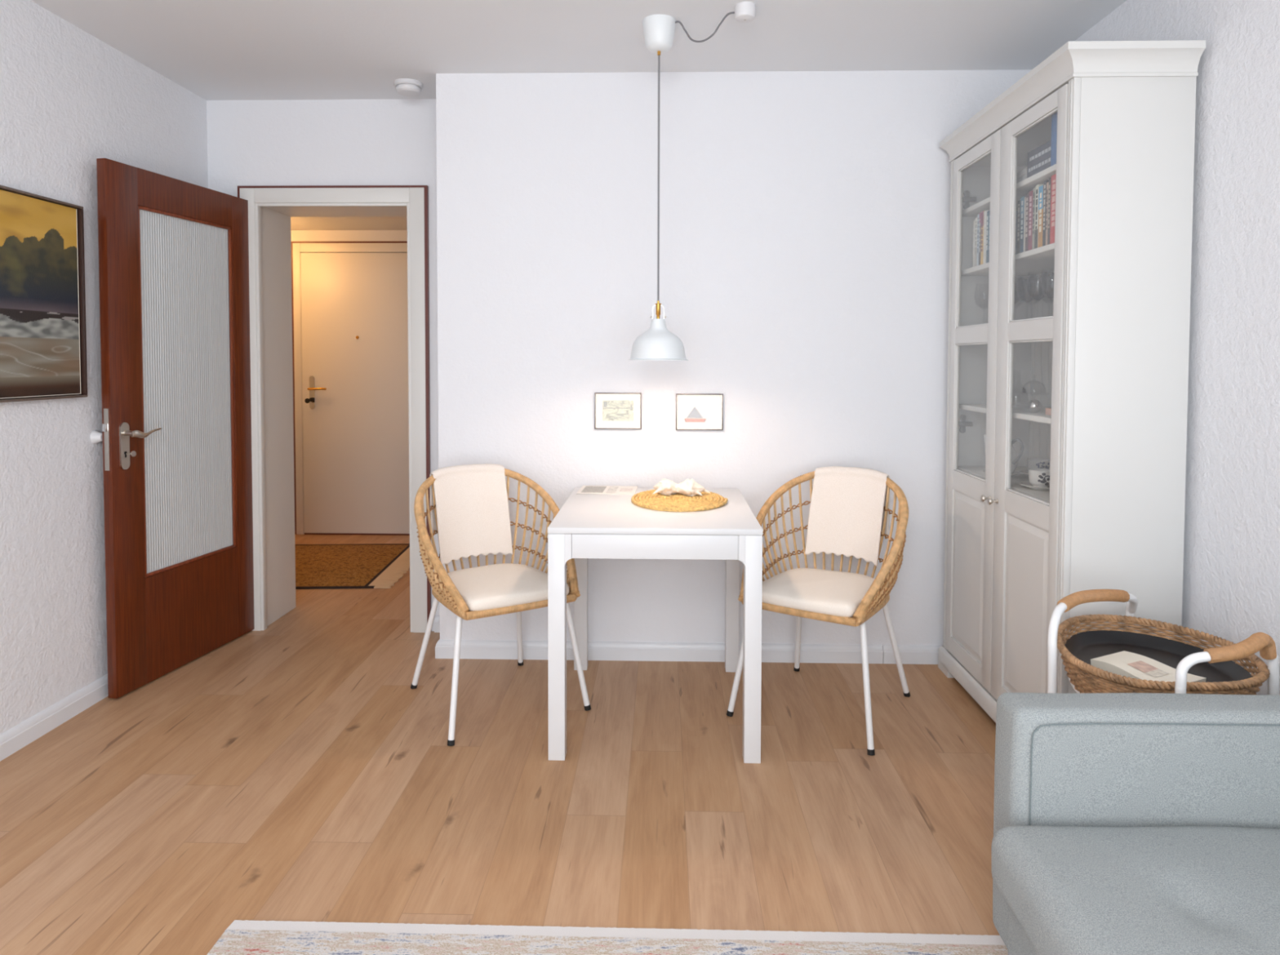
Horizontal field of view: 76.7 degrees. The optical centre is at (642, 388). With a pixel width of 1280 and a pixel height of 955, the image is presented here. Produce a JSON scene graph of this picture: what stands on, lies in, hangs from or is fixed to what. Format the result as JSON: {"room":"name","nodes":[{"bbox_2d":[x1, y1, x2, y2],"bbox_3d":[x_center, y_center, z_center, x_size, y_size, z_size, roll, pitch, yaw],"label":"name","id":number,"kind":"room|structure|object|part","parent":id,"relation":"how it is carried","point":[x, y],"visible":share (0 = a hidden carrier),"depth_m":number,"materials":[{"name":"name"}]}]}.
{"room":"dining room","nodes":[
{"label":"dining room","id":0,"kind":"room"},
{"bbox_2d":[0,0,208,734],"bbox_3d":[-2.193,0.007,0.824,0.200,2.671,5.928,0,2,1],"label":"wall","id":1,"kind":"structure","parent":0,"point":[69,99],"depth_m":2.85,"materials":[{"name":"white paint"}]},
{"bbox_2d":[0,185,87,402],"bbox_3d":[-2.037,-0.294,2.408,0.030,0.684,1.022,0,2,1],"label":"seascape painting","id":2,"kind":"object","parent":1,"relation":"attached to","point":[43,332],"visible":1,"depth_m":2.72,"materials":[{"name":"paint"}]},
{"bbox_3d":[-2.022,-0.312,2.914,0.026,0.668,0.009,0,2,1],"label":"rail","id":3,"kind":"part","parent":2,"relation":"part of","materials":[{"name":"brown"}]},
{"bbox_2d":[0,674,108,761],"bbox_3d":[-2.085,1.201,0.965,0.016,0.076,5.728,0,2,1],"label":"baseboard","id":4,"kind":"structure","parent":1,"relation":"attached to","point":[24,733],"depth_m":2.78,"materials":[{"name":"white paint"}]},
{"bbox_2d":[89,431,102,443],"bbox_3d":[-2.022,0.180,3.009,0.034,0.048,0.048,0,2,1],"label":"door stop","id":5,"kind":"object","parent":1,"relation":"attached to","point":[96,437],"visible":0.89,"depth_m":3.00,"materials":[{"name":"white plastic"}]},
{"bbox_2d":[206,98,439,631],"bbox_3d":[-2.078,-0.055,3.952,2.447,2.571,0.332,0,2,1],"label":"wall","id":6,"kind":"structure","parent":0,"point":[262,142],"depth_m":3.73,"materials":[{"name":"white paint"}]},
{"bbox_2d":[434,615,439,632],"bbox_3d":[-0.918,1.102,3.791,0.113,0.076,0.016,0,2,1],"label":"baseboard","id":7,"kind":"structure","parent":6,"relation":"attached to","point":[437,619],"depth_m":3.79,"materials":[{"name":"white paint"}]},
{"bbox_2d":[290,216,407,230],"bbox_3d":[-1.848,-1.161,4.949,2.750,0.100,1.750,0,2,1],"label":"ceiling","id":8,"kind":"structure","parent":0,"point":[354,223],"depth_m":5.53,"materials":[{"name":"white paint"}]},
{"bbox_2d":[290,230,407,253],"bbox_3d":[-1.825,-0.192,5.959,2.950,2.700,0.200,0,2,1],"label":"wall","id":9,"kind":"structure","parent":0,"point":[295,235],"depth_m":5.83,"materials":[{"name":"white paint"}]},
{"bbox_2d":[291,241,409,535],"bbox_3d":[-1.972,0.002,5.823,1.134,2.122,0.093,0,2,1],"label":"door","id":10,"kind":"structure","parent":9,"relation":"in","point":[350,316],"depth_m":5.84,"materials":[{"name":"white paint"}]},
{"bbox_3d":[-2.386,0.026,5.841,0.038,0.240,0.007,0,2,1],"label":"handle plate","id":11,"kind":"part","parent":10,"relation":"part of","materials":[{"name":"silver metal"}]},
{"bbox_3d":[-2.335,0.001,5.812,0.133,0.020,0.053,0,2,1],"label":"handle","id":12,"kind":"part","parent":10,"relation":"part of","materials":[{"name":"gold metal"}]},
{"bbox_3d":[-1.972,1.056,5.892,0.982,0.011,0.030,0,2,1],"label":"sill","id":13,"kind":"part","parent":10,"relation":"part of","materials":[{"name":"red wood"}]},
{"bbox_2d":[0,533,999,954],"bbox_3d":[-0.804,1.264,2.022,5.500,0.120,8.500,0,2,1],"label":"floor","id":14,"kind":"structure","parent":0,"point":[293,769],"depth_m":2.33,"materials":[{"name":"brown wood"}]},
{"bbox_2d":[294,543,409,589],"bbox_3d":[-2.224,1.089,5.008,1.610,0.011,1.067,0,2,-2],"label":"rug","id":15,"kind":"object","parent":14,"relation":"on","point":[364,566],"visible":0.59,"depth_m":4.98,"materials":[{"name":"brown fabric"}]},
{"bbox_2d":[410,468,591,746],"bbox_3d":[-0.558,0.745,3.025,0.564,0.853,0.567,-1,2,-32],"label":"rattan chair","id":16,"kind":"object","parent":14,"relation":"on","point":[444,591],"visible":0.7,"depth_m":2.95,"materials":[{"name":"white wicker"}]},
{"bbox_3d":[-0.792,0.953,3.090,0.232,0.408,0.040,1,2,21],"label":"leg","id":17,"kind":"part","parent":16,"relation":"part of","materials":[{"name":"white metal"}]},
{"bbox_3d":[-0.619,0.964,2.774,0.026,0.407,0.222,1,2,10],"label":"leg","id":18,"kind":"part","parent":16,"relation":"part of","materials":[{"name":"white metal"}]},
{"bbox_2d":[429,463,512,564],"bbox_3d":[-0.682,0.486,3.201,0.306,0.365,0.146,-1,2,-32],"label":"folded throw","id":19,"kind":"object","parent":16,"relation":"on","point":[472,501],"visible":0.99,"depth_m":3.19,"materials":[{"name":"beige fabric"}]},
{"bbox_3d":[-0.533,0.749,2.987,0.436,0.032,0.476,-1,2,-32],"label":"seat","id":20,"kind":"part","parent":16,"relation":"part of","materials":[{"name":"fabric"}]},
{"bbox_2d":[447,563,568,611],"bbox_3d":[-0.525,0.715,2.972,0.386,0.055,0.434,-1,2,-32],"label":"seat cushion","id":21,"kind":"object","parent":16,"relation":"on","point":[500,585],"visible":0.82,"depth_m":2.87,"materials":[{"name":"beige fabric"}]},
{"bbox_3d":[-0.509,0.947,3.268,0.040,0.408,0.232,0,2,5],"label":"leg","id":22,"kind":"part","parent":16,"relation":"part of","materials":[{"name":"white metal"}]},
{"bbox_3d":[-0.298,0.957,2.976,0.222,0.407,0.026,1,2,15],"label":"leg","id":23,"kind":"part","parent":16,"relation":"part of","materials":[{"name":"white metal"}]},
{"bbox_2d":[207,920,1008,954],"bbox_3d":[0.061,1.239,0.956,2.018,0.010,1.715,0,2,1],"label":"area rug","id":24,"kind":"object","parent":14,"relation":"on","point":[246,937],"visible":0.88,"depth_m":1.76,"materials":[{"name":"beige fabric"}]},
{"bbox_2d":[547,487,762,763],"bbox_3d":[0.047,0.798,2.958,0.678,0.748,0.804,0,2,1],"label":"dining table","id":25,"kind":"object","parent":14,"relation":"on","point":[587,526],"visible":0.93,"depth_m":2.56,"materials":[{"name":"white wood"}]},
{"bbox_3d":[-0.262,0.820,2.603,0.074,0.728,0.074,0,2,1],"label":"leg","id":26,"kind":"part","parent":25,"relation":"part of","materials":[{"name":"white wood"}]},
{"bbox_3d":[-0.244,0.794,3.330,0.074,0.728,0.074,0,2,1],"label":"leg","id":27,"kind":"part","parent":25,"relation":"part of","materials":[{"name":"white wood"}]},
{"bbox_2d":[576,485,637,494],"bbox_3d":[-0.141,0.410,3.280,0.230,0.003,0.200,0,2,3],"label":"brochure","id":28,"kind":"object","parent":25,"relation":"on","point":[590,490],"visible":1,"depth_m":3.27,"materials":[{"name":"paper"}]},
{"bbox_2d":[631,489,728,511],"bbox_3d":[0.138,0.413,3.040,0.361,0.013,0.453,0,2,1],"label":"placemat","id":29,"kind":"object","parent":25,"relation":"on","point":[677,502],"visible":0.91,"depth_m":2.96,"materials":[{"name":"yellow wicker"}]},
{"bbox_2d":[652,478,710,496],"bbox_3d":[0.149,0.374,3.112,0.220,0.062,0.139,0,2,1],"label":"shell ornament","id":30,"kind":"object","parent":29,"relation":"on","point":[688,487],"visible":1,"depth_m":3.08,"materials":[{"name":"beige ceramic"}]},
{"bbox_3d":[0.357,0.796,3.315,0.074,0.728,0.074,0,2,1],"label":"leg","id":31,"kind":"part","parent":25,"relation":"part of","materials":[{"name":"white wood"}]},
{"bbox_3d":[0.339,0.822,2.588,0.074,0.728,0.074,0,2,1],"label":"leg","id":32,"kind":"part","parent":25,"relation":"part of","materials":[{"name":"white wood"}]},
{"bbox_2d":[726,471,910,755],"bbox_3d":[0.674,0.750,2.970,0.564,0.853,0.567,2,2,34],"label":"rattan chair","id":33,"kind":"object","parent":14,"relation":"on","point":[874,600],"visible":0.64,"depth_m":2.92,"materials":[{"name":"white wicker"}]},
{"bbox_3d":[0.412,0.961,2.928,0.222,0.407,0.026,0,2,-14],"label":"leg","id":34,"kind":"part","parent":33,"relation":"part of","materials":[{"name":"white metal"}]},
{"bbox_3d":[0.631,0.951,3.214,0.040,0.408,0.232,0,2,-3],"label":"leg","id":35,"kind":"part","parent":33,"relation":"part of","materials":[{"name":"white metal"}]},
{"bbox_3d":[0.649,0.753,2.933,0.436,0.032,0.476,2,2,34],"label":"seat","id":36,"kind":"part","parent":33,"relation":"part of","materials":[{"name":"fabric"}]},
{"bbox_2d":[761,568,879,617],"bbox_3d":[0.640,0.720,2.918,0.386,0.055,0.434,2,2,34],"label":"seat cushion","id":37,"kind":"object","parent":33,"relation":"on","point":[833,593],"visible":0.82,"depth_m":2.82,"materials":[{"name":"beige fabric"}]},
{"bbox_2d":[804,466,889,566],"bbox_3d":[0.800,0.484,3.149,0.303,0.352,0.138,2,2,34],"label":"folded throw","id":38,"kind":"object","parent":33,"relation":"on","point":[846,513],"visible":0.98,"depth_m":3.13,"materials":[{"name":"beige fabric"}]},
{"bbox_3d":[0.728,0.969,2.717,0.026,0.407,0.222,0,2,-9],"label":"leg","id":39,"kind":"part","parent":33,"relation":"part of","materials":[{"name":"white metal"}]},
{"bbox_3d":[0.909,0.959,3.029,0.232,0.408,0.040,-1,2,-19],"label":"leg","id":40,"kind":"part","parent":33,"relation":"part of","materials":[{"name":"white metal"}]},
{"bbox_2d":[937,40,1205,722],"bbox_3d":[1.389,0.094,2.823,0.378,2.170,1.057,0,2,1],"label":"display cabinet","id":41,"kind":"object","parent":14,"relation":"on","point":[1091,324],"visible":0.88,"depth_m":2.35,"materials":[{"name":"white paint"}]},
{"bbox_3d":[1.246,0.705,3.090,0.014,0.600,0.323,0,2,1],"label":"raised panel","id":42,"kind":"part","parent":41,"relation":"part of","materials":[{"name":"white paint"}]},
{"bbox_3d":[1.248,0.082,3.055,0.020,1.978,0.456,0,2,1],"label":"door","id":43,"kind":"part","parent":41,"relation":"part of","materials":[{"name":"white paint"}]},
{"bbox_2d":[972,220,975,266],"bbox_3d":[1.345,-0.560,3.124,0.132,0.180,0.018,0,2,1],"label":"book","id":44,"kind":"object","parent":41,"relation":"on","point":[974,221],"visible":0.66,"depth_m":3.13,"materials":[{"name":"beige paper"}]},
{"bbox_2d":[973,217,977,266],"bbox_3d":[1.344,-0.563,3.104,0.132,0.186,0.020,0,2,1],"label":"book","id":45,"kind":"object","parent":41,"relation":"on","point":[975,228],"visible":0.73,"depth_m":3.10,"materials":[{"name":"beige paper"}]},
{"bbox_2d":[976,213,979,266],"bbox_3d":[1.343,-0.567,3.083,0.132,0.196,0.018,0,2,1],"label":"book","id":46,"kind":"object","parent":41,"relation":"on","point":[978,215],"visible":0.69,"depth_m":3.08,"materials":[{"name":"beige paper"}]},
{"bbox_2d":[978,212,981,265],"bbox_3d":[1.343,-0.567,3.065,0.132,0.198,0.016,0,2,1],"label":"book","id":47,"kind":"object","parent":41,"relation":"on","point":[980,220],"visible":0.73,"depth_m":3.06,"materials":[{"name":"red paper"}]},
{"bbox_2d":[980,210,985,264],"bbox_3d":[1.343,-0.568,3.043,0.132,0.200,0.024,0,2,1],"label":"book","id":48,"kind":"object","parent":41,"relation":"on","point":[982,212],"visible":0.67,"depth_m":3.04,"materials":[{"name":"beige paper"}]},
{"bbox_3d":[1.216,0.388,2.867,0.032,0.025,0.025,0,2,1],"label":"knob","id":49,"kind":"part","parent":41,"relation":"part of","materials":[{"name":"silver metal"}]},
{"bbox_3d":[1.214,0.390,2.807,0.032,0.025,0.025,0,2,1],"label":"knob","id":50,"kind":"part","parent":41,"relation":"part of","materials":[{"name":"silver metal"}]},
{"bbox_2d":[982,209,1017,263],"bbox_3d":[1.342,-0.565,3.017,0.132,0.197,0.026,0,2,1],"label":"book","id":51,"kind":"object","parent":41,"relation":"on","point":[985,211],"visible":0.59,"depth_m":3.02,"materials":[{"name":"beige paper"}]},
{"bbox_2d":[982,470,1020,475],"bbox_3d":[1.335,0.316,3.010,0.128,0.016,0.128,0,2,1],"label":"saucer","id":52,"kind":"object","parent":41,"relation":"on","point":[1015,473],"visible":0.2,"depth_m":3.00,"materials":[{"name":"white ceramic"}]},
{"bbox_2d":[983,434,1023,474],"bbox_3d":[1.337,0.233,3.015,0.112,0.166,0.197,1,2,12],"label":"coffee pot","id":53,"kind":"object","parent":52,"relation":"on","point":[1015,458],"visible":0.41,"depth_m":2.96,"materials":[{"name":"white ceramic"}]},
{"bbox_3d":[1.317,0.227,3.084,0.026,0.103,0.070,0,2,1],"label":"spout","id":54,"kind":"part","parent":53,"relation":"part of","materials":[{"name":"white ceramic"}]},
{"bbox_3d":[1.360,0.228,2.944,0.017,0.098,0.074,0,2,-15],"label":"handle","id":55,"kind":"part","parent":53,"relation":"part of","materials":[{"name":"grey ceramic"}]},
{"bbox_2d":[986,210,1017,262],"bbox_3d":[1.341,-0.562,2.993,0.132,0.192,0.018,0,2,1],"label":"book","id":56,"kind":"object","parent":41,"relation":"on","point":[988,211],"visible":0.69,"depth_m":2.99,"materials":[{"name":"beige paper"}]},
{"bbox_2d":[987,211,1017,262],"bbox_3d":[1.341,-0.557,2.972,0.132,0.185,0.022,0,2,1],"label":"book","id":57,"kind":"object","parent":41,"relation":"on","point":[1016,211],"visible":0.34,"depth_m":2.96,"materials":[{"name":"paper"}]},
{"bbox_2d":[957,466,1049,502],"bbox_3d":[1.413,0.341,2.831,0.299,0.018,0.943,0,2,1],"label":"shelf","id":58,"kind":"object","parent":41,"relation":"attached to","point":[1015,484],"depth_m":2.91,"materials":[{"name":"white wood"}]},
{"bbox_2d":[959,404,1051,423],"bbox_3d":[1.413,0.087,2.822,0.299,0.018,0.943,0,2,1],"label":"shelf","id":59,"kind":"object","parent":41,"relation":"attached to","point":[1021,411],"depth_m":2.89,"materials":[{"name":"white wood"}]},
{"bbox_2d":[960,242,1054,275],"bbox_3d":[1.415,-0.449,2.802,0.299,0.018,0.943,0,2,1],"label":"shelf","id":60,"kind":"object","parent":41,"relation":"attached to","point":[1039,261],"depth_m":2.92,"materials":[{"name":"white wood"}]},
{"bbox_2d":[961,164,1056,216],"bbox_3d":[1.415,-0.688,2.794,0.299,0.018,0.943,0,2,1],"label":"shelf","id":61,"kind":"object","parent":41,"relation":"attached to","point":[1023,188],"depth_m":2.74,"materials":[{"name":"white wood"}]},
{"bbox_2d":[1017,200,1020,253],"bbox_3d":[1.335,-0.546,2.730,0.132,0.180,0.022,0,2,1],"label":"book","id":62,"kind":"object","parent":41,"relation":"on","point":[1019,201],"visible":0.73,"depth_m":2.73,"materials":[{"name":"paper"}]},
{"bbox_2d":[1016,168,1026,183],"bbox_3d":[1.344,-0.715,2.727,0.139,0.040,0.082,0,2,1],"label":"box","id":63,"kind":"object","parent":41,"relation":"on","point":[1021,175],"visible":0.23,"depth_m":2.72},
{"bbox_2d":[1019,195,1026,253],"bbox_3d":[1.334,-0.548,2.704,0.132,0.186,0.026,0,2,1],"label":"book","id":64,"kind":"object","parent":41,"relation":"on","point":[1022,199],"visible":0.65,"depth_m":2.70,"materials":[{"name":"beige paper"}]},
{"bbox_2d":[1019,470,1028,475],"bbox_3d":[1.465,0.317,2.996,0.128,0.016,0.128,0,2,1],"label":"saucer","id":65,"kind":"object","parent":41,"relation":"on","point":[1024,472],"visible":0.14,"depth_m":3.03,"materials":[{"name":"white ceramic"}]},
{"bbox_2d":[1026,457,1050,471],"bbox_3d":[1.470,0.289,3.002,0.076,0.058,0.093,2,3,40],"label":"cup","id":66,"kind":"object","parent":65,"relation":"on","point":[1032,463],"visible":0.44,"depth_m":2.97,"materials":[{"name":"white ceramic"}]},
{"bbox_2d":[1023,196,1026,251],"bbox_3d":[1.334,-0.546,2.685,0.132,0.182,0.010,0,2,1],"label":"book","id":67,"kind":"object","parent":41,"relation":"on","point":[1024,197],"visible":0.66,"depth_m":2.69,"materials":[{"name":"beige paper"}]},
{"bbox_3d":[1.233,0.722,2.602,0.014,0.600,0.314,0,2,1],"label":"raised panel","id":68,"kind":"part","parent":41,"relation":"part of","materials":[{"name":"white paint"}]},
{"bbox_2d":[1025,193,1029,251],"bbox_3d":[1.333,-0.549,2.668,0.132,0.189,0.020,0,2,1],"label":"book","id":69,"kind":"object","parent":41,"relation":"on","point":[1028,194],"visible":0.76,"depth_m":2.67,"materials":[{"name":"beige paper"}]},
{"bbox_3d":[1.236,0.098,2.597,0.020,1.978,0.454,0,2,1],"label":"door","id":70,"kind":"part","parent":41,"relation":"part of","materials":[{"name":"white paint"}]},
{"bbox_2d":[1027,190,1033,250],"bbox_3d":[1.332,-0.550,2.643,0.132,0.193,0.028,0,2,1],"label":"book","id":71,"kind":"object","parent":41,"relation":"on","point":[1031,193],"visible":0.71,"depth_m":2.64,"materials":[{"name":"beige paper"}]},
{"bbox_2d":[1031,187,1035,249],"bbox_3d":[1.332,-0.551,2.619,0.132,0.198,0.016,0,2,1],"label":"book","id":72,"kind":"object","parent":41,"relation":"on","point":[1034,188],"visible":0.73,"depth_m":2.62,"materials":[{"name":"beige paper"}]},
{"bbox_2d":[1026,399,1041,413],"bbox_3d":[1.329,0.058,2.745,0.046,0.045,0.046,0,2,1],"label":"glass ball","id":73,"kind":"object","parent":41,"relation":"on","point":[1033,406],"visible":1,"depth_m":2.73,"materials":[{"name":"clear glass"}]},
{"bbox_2d":[1019,481,1049,490],"bbox_3d":[1.332,0.327,2.710,0.128,0.016,0.128,0,2,1],"label":"saucer","id":74,"kind":"object","parent":41,"relation":"on","point":[1028,484],"visible":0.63,"depth_m":2.69,"materials":[{"name":"white ceramic"}]},
{"bbox_2d":[1028,468,1049,487],"bbox_3d":[1.338,0.299,2.715,0.076,0.058,0.093,2,3,40],"label":"cup","id":75,"kind":"object","parent":74,"relation":"on","point":[1040,477],"visible":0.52,"depth_m":2.68,"materials":[{"name":"white ceramic"}]},
{"bbox_2d":[1026,139,1051,177],"bbox_3d":[1.360,-0.735,2.594,0.176,0.088,0.173,0,2,1],"label":"game box","id":76,"kind":"object","parent":41,"relation":"on","point":[1039,158],"visible":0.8,"depth_m":2.60,"materials":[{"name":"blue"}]},
{"bbox_2d":[1034,184,1044,248],"bbox_3d":[1.331,-0.553,2.599,0.132,0.203,0.022,0,2,1],"label":"book","id":77,"kind":"object","parent":41,"relation":"on","point":[1036,231],"visible":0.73,"depth_m":2.60,"materials":[{"name":"beige paper"}]},
{"bbox_2d":[1037,185,1044,247],"bbox_3d":[1.331,-0.548,2.571,0.132,0.194,0.030,0,2,1],"label":"book","id":78,"kind":"object","parent":41,"relation":"on","point":[1041,188],"visible":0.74,"depth_m":2.57,"materials":[{"name":"beige paper"}]},
{"bbox_3d":[1.570,0.100,2.833,0.012,1.960,0.976,0,2,1],"label":"panel","id":79,"kind":"part","parent":41,"relation":"part of","materials":[{"name":"white"}]},
{"bbox_2d":[1042,179,1048,246],"bbox_3d":[1.330,-0.553,2.546,0.132,0.206,0.018,0,2,1],"label":"book","id":80,"kind":"object","parent":41,"relation":"on","point":[1046,181],"visible":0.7,"depth_m":2.54,"materials":[{"name":"beige paper"}]},
{"bbox_2d":[1045,182,1048,244],"bbox_3d":[1.330,-0.547,2.529,0.132,0.196,0.012,0,2,1],"label":"book","id":81,"kind":"object","parent":41,"relation":"on","point":[1047,183],"visible":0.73,"depth_m":2.53,"materials":[{"name":"beige paper"}]},
{"bbox_2d":[1044,408,1051,415],"bbox_3d":[1.341,0.041,2.607,0.050,0.090,0.075,0,2,1],"label":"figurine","id":82,"kind":"object","parent":41,"relation":"on","point":[1048,411],"visible":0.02,"depth_m":2.62,"materials":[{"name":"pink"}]},
{"bbox_2d":[1047,177,1051,244],"bbox_3d":[1.329,-0.552,2.515,0.132,0.208,0.014,0,2,1],"label":"book","id":83,"kind":"object","parent":41,"relation":"on","point":[1050,178],"visible":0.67,"depth_m":2.51,"materials":[{"name":"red paper"}]},
{"bbox_2d":[1049,173,1056,244],"bbox_3d":[1.329,-0.553,2.486,0.132,0.211,0.040,0,2,1],"label":"book","id":84,"kind":"object","parent":41,"relation":"on","point":[1053,183],"visible":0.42,"depth_m":2.49,"materials":[{"name":"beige paper"}]},
{"bbox_2d":[1050,112,1057,166],"bbox_3d":[1.345,-0.769,2.485,0.162,0.165,0.036,0,2,1],"label":"book","id":85,"kind":"object","parent":41,"relation":"on","point":[1054,117],"visible":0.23,"depth_m":2.48,"materials":[{"name":"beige paper"}]},
{"bbox_3d":[1.391,-0.946,2.785,0.378,0.087,1.057,0,2,1],"label":"cornice","id":86,"kind":"part","parent":41,"relation":"part of","materials":[{"name":"white paint"}]},
{"bbox_2d":[991,692,1279,954],"bbox_3d":[1.084,0.840,0.708,0.920,0.831,1.937,0,2,1],"label":"sofa","id":87,"kind":"object","parent":14,"relation":"on","point":[1125,824],"visible":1,"depth_m":1.55,"materials":[{"name":"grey fabric"}]},
{"bbox_2d":[991,826,1279,954],"bbox_3d":[1.007,0.915,0.714,0.761,0.149,1.687,0,2,1],"label":"seat cushion","id":88,"kind":"object","parent":87,"relation":"on","point":[1071,890],"depth_m":1.35,"materials":[{"name":"grey fabric"}]},
{"bbox_2d":[1047,589,1279,694],"bbox_3d":[1.254,0.863,2.007,0.512,0.668,0.485,-1,2,-33],"label":"basket","id":89,"kind":"object","parent":14,"relation":"on","point":[1224,676],"visible":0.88,"depth_m":2.01,"materials":[{"name":"brown wicker"}]},
{"bbox_2d":[1068,677,1079,693],"bbox_3d":[1.261,0.744,2.026,0.393,0.014,0.415,0,2,1],"label":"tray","id":90,"kind":"object","parent":89,"relation":"on","point":[1075,686],"depth_m":2.00,"materials":[{"name":"white"}]},
{"bbox_3d":[1.195,0.861,2.127,0.486,0.663,0.068,-1,3,-37],"label":"handle frame","id":91,"kind":"part","parent":89,"relation":"part of","materials":[{"name":"white metal"}]},
{"bbox_2d":[1090,650,1206,690],"bbox_3d":[1.238,0.693,1.988,0.136,0.024,0.200,-1,2,-27],"label":"open book","id":92,"kind":"object","parent":89,"relation":"on","point":[1133,665],"visible":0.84,"depth_m":1.99,"materials":[{"name":"beige paper"}]},
{"bbox_2d":[1127,660,1168,677],"bbox_3d":[1.238,0.686,1.982,0.055,0.009,0.070,-1,2,-27],"label":"picture","id":93,"kind":"object","parent":92,"relation":"on","point":[1148,669],"depth_m":1.98,"materials":[{"name":"paper"}]},
{"bbox_2d":[1064,630,1252,693],"bbox_3d":[1.261,0.692,2.024,0.420,0.028,0.444,0,2,1],"label":"tray","id":94,"kind":"object","parent":89,"relation":"on","point":[1086,646],"depth_m":2.13,"materials":[{"name":"black"}]},
{"bbox_2d":[1059,617,1262,694],"bbox_3d":[1.261,0.692,2.024,0.459,0.095,0.484,0,2,1],"label":"wicker tray","id":95,"kind":"object","parent":89,"relation":"on","point":[1226,677],"depth_m":2.10,"materials":[{"name":"brown wicker"}]},
{"bbox_3d":[1.318,0.879,1.801,0.339,0.651,0.065,-1,2,-21],"label":"handle frame","id":96,"kind":"part","parent":89,"relation":"part of","materials":[{"name":"white metal"}]},
{"bbox_2d":[31,0,1126,100],"bbox_3d":[-0.264,-1.287,0.895,4.044,0.120,6.260,0,2,1],"label":"ceiling","id":97,"kind":"structure","parent":0,"point":[215,50],"depth_m":2.98,"materials":[{"name":"white paint"}]},
{"bbox_2d":[394,78,422,97],"bbox_3d":[-1.013,-1.300,3.501,0.120,0.046,0.120,0,2,1],"label":"smoke detector","id":98,"kind":"object","parent":97,"relation":"attached to","point":[404,86],"visible":1,"depth_m":3.46,"materials":[{"name":"white plastic"}]},
{"bbox_2d":[628,11,734,360],"bbox_3d":[0.135,-0.699,2.873,0.375,1.196,0.219,0,2,1],"label":"pendant lamp","id":99,"kind":"object","parent":97,"relation":"hanging from","point":[656,344],"visible":0.99,"depth_m":2.82,"materials":[{"name":"white metal"}]},
{"bbox_3d":[0.055,-0.176,2.894,0.218,0.148,0.218,0,2,1],"label":"lamp shade","id":100,"kind":"part","parent":99,"relation":"part of","materials":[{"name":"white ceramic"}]},
{"bbox_3d":[0.057,-0.757,2.873,0.006,0.891,0.006,0,2,1],"label":"cord","id":101,"kind":"part","parent":99,"relation":"part of","materials":[{"name":"grey plastic"}]},
{"bbox_3d":[0.212,-1.243,2.790,0.238,0.091,0.015,1,2,26],"label":"supply cord","id":102,"kind":"part","parent":99,"relation":"part of","materials":[{"name":"grey plastic"}]},
{"bbox_2d":[734,1,755,22],"bbox_3d":[0.346,-1.268,2.730,0.071,0.048,0.071,0,2,1],"label":"ceiling rose","id":103,"kind":"object","parent":97,"relation":"attached to","point":[744,11],"visible":1,"depth_m":2.71,"materials":[{"name":"white plastic"}]},
{"bbox_2d":[435,69,1031,646],"bbox_3d":[0.483,-0.041,3.724,2.684,2.571,0.660,0,2,1],"label":"wall","id":104,"kind":"structure","parent":0,"point":[805,215],"depth_m":3.39,"materials":[{"name":"white paint"}]},
{"bbox_2d":[237,185,431,632],"bbox_3d":[-1.426,0.096,3.936,0.881,2.074,0.366,0,2,1],"label":"door frame","id":105,"kind":"structure","parent":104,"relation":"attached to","point":[270,210],"depth_m":3.78,"materials":[{"name":"white paint"}]},
{"bbox_2d":[96,158,254,698],"bbox_3d":[-1.877,0.143,3.397,0.096,2.000,0.869,1,2,10],"label":"door","id":106,"kind":"structure","parent":105,"relation":"attached to","point":[174,253],"depth_m":3.29,"materials":[{"name":"brown wood"}]},
{"bbox_3d":[-1.979,0.187,2.988,0.020,0.230,0.003,1,2,10],"label":"lock plate","id":107,"kind":"part","parent":106,"relation":"part of","materials":[{"name":"silver metal"}]},
{"bbox_3d":[-1.947,0.215,3.041,0.007,0.178,0.040,1,2,10],"label":"handle plate","id":108,"kind":"part","parent":106,"relation":"part of","materials":[{"name":"silver metal"}]},
{"bbox_3d":[-1.909,0.170,3.094,0.052,0.032,0.147,1,2,10],"label":"handle","id":109,"kind":"part","parent":106,"relation":"part of","materials":[{"name":"silver metal"}]},
{"bbox_3d":[-1.905,0.006,3.391,0.007,1.431,0.524,1,2,10],"label":"ribbed glass pane","id":110,"kind":"part","parent":106,"relation":"part of","materials":[{"name":"white glass"}]},
{"bbox_2d":[594,392,641,429],"bbox_3d":[-0.104,0.093,3.406,0.198,0.154,0.013,0,2,1],"label":"framed picture","id":111,"kind":"object","parent":104,"relation":"attached to","point":[612,411],"visible":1,"depth_m":3.40,"materials":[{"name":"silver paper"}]},
{"bbox_2d":[435,639,942,664],"bbox_3d":[0.192,1.112,3.585,2.149,0.076,0.316,0,2,1],"label":"baseboard","id":112,"kind":"structure","parent":104,"relation":"attached to","point":[444,649],"depth_m":3.43,"materials":[{"name":"white paint"}]},
{"bbox_2d":[675,393,723,430],"bbox_3d":[0.238,0.097,3.397,0.198,0.154,0.013,0,2,1],"label":"framed picture","id":113,"kind":"object","parent":104,"relation":"attached to","point":[694,411],"visible":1,"depth_m":3.40,"materials":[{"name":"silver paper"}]},
{"bbox_2d":[1075,0,1279,694],"bbox_3d":[1.647,0.024,0.614,0.200,2.671,5.700,0,2,1],"label":"wall","id":114,"kind":"structure","parent":0,"point":[1231,571],"depth_m":2.17,"materials":[{"name":"white paint"}]}
]}

